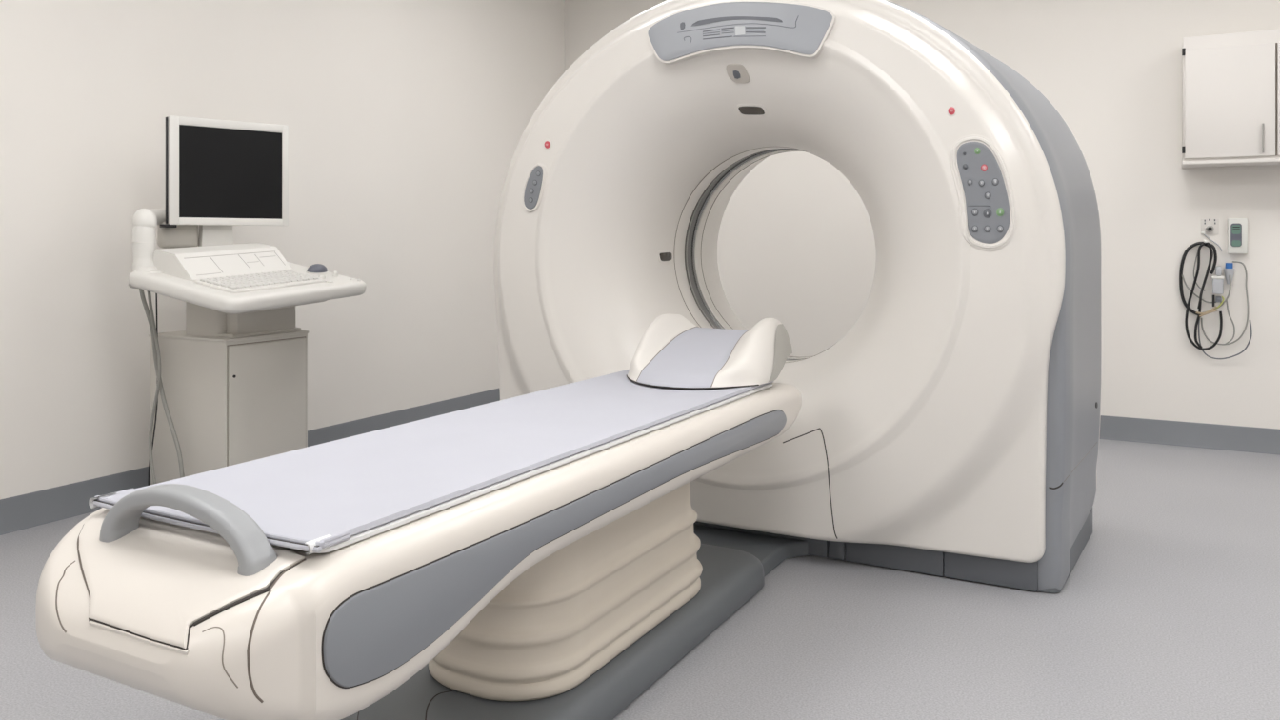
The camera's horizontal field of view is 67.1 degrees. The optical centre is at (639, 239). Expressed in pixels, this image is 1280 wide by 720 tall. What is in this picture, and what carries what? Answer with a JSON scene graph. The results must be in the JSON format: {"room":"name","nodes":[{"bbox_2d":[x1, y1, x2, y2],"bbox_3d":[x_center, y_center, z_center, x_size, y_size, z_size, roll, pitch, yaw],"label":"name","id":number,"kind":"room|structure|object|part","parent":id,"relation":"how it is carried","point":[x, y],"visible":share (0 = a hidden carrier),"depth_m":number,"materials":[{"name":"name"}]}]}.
{"room":"radiology room","nodes":[
{"label":"radiology room","id":0,"kind":"room"},
{"bbox_2d":[0,0,564,499],"bbox_3d":[-2.851,-0.425,3.242,0.100,3.150,9.390,0,0,28],"label":"wall","id":1,"kind":"structure","parent":0,"point":[407,120],"depth_m":4.99,"materials":[{"name":"paint"}]},
{"bbox_2d":[0,388,499,535],"bbox_3d":[-2.797,1.083,3.213,0.022,0.134,9.390,0,0,28],"label":"baseboard","id":2,"kind":"structure","parent":1,"relation":"attached to","point":[27,510],"depth_m":4.16,"materials":[{"name":"plastic"}]},
{"bbox_2d":[0,439,1279,719],"bbox_3d":[0.359,1.200,1.505,7.400,0.100,9.590,0,0,28],"label":"floor","id":3,"kind":"structure","parent":0,"point":[1170,608],"depth_m":2.78,"materials":[{"name":"plastic"}]},
{"bbox_2d":[128,242,366,484],"bbox_3d":[-1.672,0.581,4.077,0.739,1.138,0.797,0,0,28],"label":"console","id":4,"kind":"object","parent":3,"relation":"on","point":[234,381],"visible":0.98,"depth_m":3.98,"materials":[{"name":"paint"}]},
{"bbox_2d":[147,293,158,485],"bbox_3d":[-2.041,0.642,4.043,0.064,0.902,0.006,0,0,28],"label":"cable","id":5,"kind":"object","parent":4,"relation":"hanging from","point":[155,293],"visible":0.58,"depth_m":4.03,"materials":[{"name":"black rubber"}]},
{"bbox_2d":[147,290,160,484],"bbox_3d":[-1.997,0.604,3.955,0.072,0.890,0.035,0,0,28],"label":"cable","id":6,"kind":"object","parent":4,"relation":"hanging from","point":[149,292],"visible":0.91,"depth_m":3.96,"materials":[{"name":"grey rubber"}]},
{"bbox_2d":[139,288,184,478],"bbox_3d":[-1.956,0.598,3.966,0.255,0.875,0.042,0,0,21],"label":"cable","id":7,"kind":"object","parent":4,"relation":"hanging from","point":[142,294],"visible":0.73,"depth_m":3.97,"materials":[{"name":"grey plastic"}]},
{"bbox_2d":[128,115,288,288],"bbox_3d":[-1.887,-0.160,4.148,0.277,0.714,0.691,0,0,33],"label":"computer monitor","id":8,"kind":"object","parent":4,"relation":"on","point":[221,175],"visible":0.9,"depth_m":4.13,"materials":[{"name":"plastic"}]},
{"bbox_3d":[-2.005,-0.032,3.898,0.086,0.080,0.086,0,0,28],"label":"arm post","id":9,"kind":"part","parent":8,"relation":"part of","materials":[{"name":"plastic"}]},
{"bbox_3d":[-1.979,0.103,3.885,0.144,0.189,0.150,0,0,28],"label":"arm","id":10,"kind":"part","parent":8,"relation":"part of","materials":[{"name":"plastic"}]},
{"bbox_3d":[-1.559,0.769,4.050,0.008,0.682,0.395,0,0,28],"label":"cabinet door","id":11,"kind":"part","parent":4,"relation":"part of","materials":[{"name":"paint"}]},
{"bbox_2d":[305,263,328,274],"bbox_3d":[-1.439,0.129,4.302,0.076,0.045,0.112,0,0,28],"label":"computer mouse","id":12,"kind":"object","parent":4,"relation":"on","point":[316,269],"visible":1,"depth_m":4.27,"materials":[{"name":"plastic"}]},
{"bbox_3d":[-1.382,0.159,4.193,0.033,0.022,0.031,0,0,28],"label":"knob","id":13,"kind":"part","parent":4,"relation":"part of","materials":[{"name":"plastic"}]},
{"bbox_3d":[-1.349,0.151,4.273,0.026,0.027,0.024,0,0,28],"label":"knob","id":14,"kind":"part","parent":4,"relation":"part of","materials":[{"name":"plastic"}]},
{"bbox_2d":[35,382,808,719],"bbox_3d":[-0.194,0.764,2.489,0.662,0.764,2.550,0,0,28],"label":"table","id":15,"kind":"object","parent":3,"relation":"on","point":[566,589],"visible":0.88,"depth_m":1.65,"materials":[{"name":"plastic"}]},
{"bbox_3d":[-0.700,0.444,1.486,0.367,0.122,0.058,0,0,28],"label":"handle","id":16,"kind":"part","parent":15,"relation":"part of","materials":[{"name":"grey plastic"}]},
{"bbox_3d":[-0.745,0.501,1.474,0.504,0.082,0.224,0,0,28],"label":"apron panel","id":17,"kind":"part","parent":15,"relation":"part of","materials":[{"name":"plastic"}]},
{"bbox_2d":[88,369,773,555],"bbox_3d":[-0.255,0.447,2.354,0.542,0.018,1.902,0,0,28],"label":"mattress","id":18,"kind":"object","parent":15,"relation":"on","point":[311,499],"visible":0.85,"depth_m":1.94,"materials":[{"name":"fabric"}]},
{"bbox_2d":[626,313,792,389],"bbox_3d":[0.191,0.349,3.130,0.514,0.182,0.562,0,0,28],"label":"headrest cover","id":19,"kind":"object","parent":15,"relation":"attached to","point":[672,352],"visible":1,"depth_m":3.05,"materials":[{"name":"plastic"}]},
{"bbox_3d":[0.280,1.121,3.471,0.550,0.051,0.372,0,0,28],"label":"bridge plate","id":20,"kind":"part","parent":15,"relation":"part of","materials":[{"name":"grey plastic"}]},
{"bbox_2d":[493,0,1101,593],"bbox_3d":[0.564,0.084,3.979,2.375,2.124,1.134,0,0,28],"label":"scanner","id":21,"kind":"object","parent":3,"relation":"on","point":[952,430],"visible":0.85,"depth_m":3.35,"materials":[{"name":"plastic"}]},
{"bbox_3d":[-0.430,-0.212,3.911,0.097,0.176,0.014,0,0,33],"label":"control panel","id":22,"kind":"part","parent":21,"relation":"part of","materials":[{"name":"grey plastic"}]},
{"bbox_2d":[544,140,550,148],"bbox_3d":[-0.371,-0.383,3.880,0.030,0.030,0.010,0,0,33],"label":"light","id":23,"kind":"object","parent":21,"relation":"attached to","point":[547,143],"depth_m":3.88,"materials":[{"name":"red plastic"}]},
{"bbox_3d":[0.361,-0.611,3.542,0.084,0.068,0.045,0,0,28],"label":"sensor plate","id":24,"kind":"part","parent":21,"relation":"part of","materials":[{"name":"beige plastic"}]},
{"bbox_3d":[0.344,-0.749,3.472,0.712,0.221,0.033,0,0,28],"label":"display panel","id":25,"kind":"part","parent":21,"relation":"part of","materials":[{"name":"grey plastic"}]},
{"bbox_3d":[0.387,1.095,3.635,0.658,0.098,0.014,0,0,28],"label":"skirt panel","id":26,"kind":"part","parent":21,"relation":"part of","materials":[{"name":"grey plastic"}]},
{"bbox_3d":[0.706,1.095,3.462,0.059,0.098,0.014,0,0,28],"label":"skirt panel","id":27,"kind":"part","parent":21,"relation":"part of","materials":[{"name":"grey plastic"}]},
{"bbox_3d":[0.884,1.095,3.366,0.339,0.098,0.014,0,0,28],"label":"skirt panel","id":28,"kind":"part","parent":21,"relation":"part of","materials":[{"name":"grey plastic"}]},
{"bbox_2d":[947,106,955,115],"bbox_3d":[1.012,-0.419,3.134,0.022,0.026,0.010,0,0,24],"label":"light","id":29,"kind":"object","parent":21,"relation":"attached to","point":[950,110],"depth_m":3.13,"materials":[{"name":"red plastic"}]},
{"bbox_3d":[1.098,-0.152,3.087,0.162,0.328,0.017,0,0,23],"label":"control panel","id":30,"kind":"part","parent":21,"relation":"part of","materials":[{"name":"grey plastic"}]},
{"bbox_3d":[1.166,1.095,3.213,0.294,0.098,0.014,0,0,28],"label":"skirt panel","id":31,"kind":"part","parent":21,"relation":"part of","materials":[{"name":"grey plastic"}]},
{"bbox_2d":[564,0,1279,429],"bbox_3d":[2.617,-0.425,5.679,7.400,3.150,0.100,0,0,28],"label":"wall","id":32,"kind":"structure","parent":0,"point":[796,242],"depth_m":5.55,"materials":[{"name":"paint"}]},
{"bbox_2d":[1099,415,1279,455],"bbox_3d":[2.588,1.083,5.625,7.200,0.134,0.022,0,0,28],"label":"baseboard","id":33,"kind":"structure","parent":32,"relation":"attached to","point":[1226,437],"depth_m":5.37,"materials":[{"name":"plastic"}]},
{"bbox_2d":[1200,219,1219,234],"bbox_3d":[3.142,-0.074,5.319,0.084,0.087,0.032,0,0,28],"label":"wall socket","id":34,"kind":"object","parent":32,"relation":"attached to","point":[1208,226],"visible":1,"depth_m":5.33,"materials":[{"name":"plastic"}]},
{"bbox_2d":[1179,234,1252,359],"bbox_3d":[3.152,0.310,5.287,0.344,0.689,0.080,0,0,28],"label":"cable bundle","id":35,"kind":"object","parent":32,"relation":"hanging from","point":[1217,280],"visible":1,"depth_m":5.28,"materials":[{"name":"black rubber"}]},
{"bbox_2d":[1180,29,1279,167],"bbox_3d":[3.357,-0.744,5.052,0.908,0.683,0.296,0,0,28],"label":"upper cabinet","id":36,"kind":"object","parent":32,"relation":"attached to","point":[1230,82],"visible":1,"depth_m":5.05,"materials":[{"name":"paint"}]},
{"bbox_3d":[3.361,-0.411,5.059,0.907,0.018,0.278,0,0,28],"label":"rail","id":37,"kind":"part","parent":36,"relation":"part of","materials":[{"name":"paint"}]},
{"bbox_3d":[3.213,-0.525,4.975,0.009,0.150,0.022,0,0,28],"label":"bar handle","id":38,"kind":"part","parent":36,"relation":"part of","materials":[{"name":"metal"}]},
{"bbox_3d":[3.485,-0.725,4.846,0.472,0.580,0.017,0,0,28],"label":"cabinet door","id":39,"kind":"part","parent":36,"relation":"part of","materials":[{"name":"paint"}]},
{"bbox_2d":[1227,218,1247,253],"bbox_3d":[3.253,-0.022,5.251,0.091,0.193,0.046,0,0,28],"label":"meter","id":40,"kind":"object","parent":32,"relation":"attached to","point":[1237,228],"visible":1,"depth_m":5.23,"materials":[{"name":"white plastic"}]}
]}

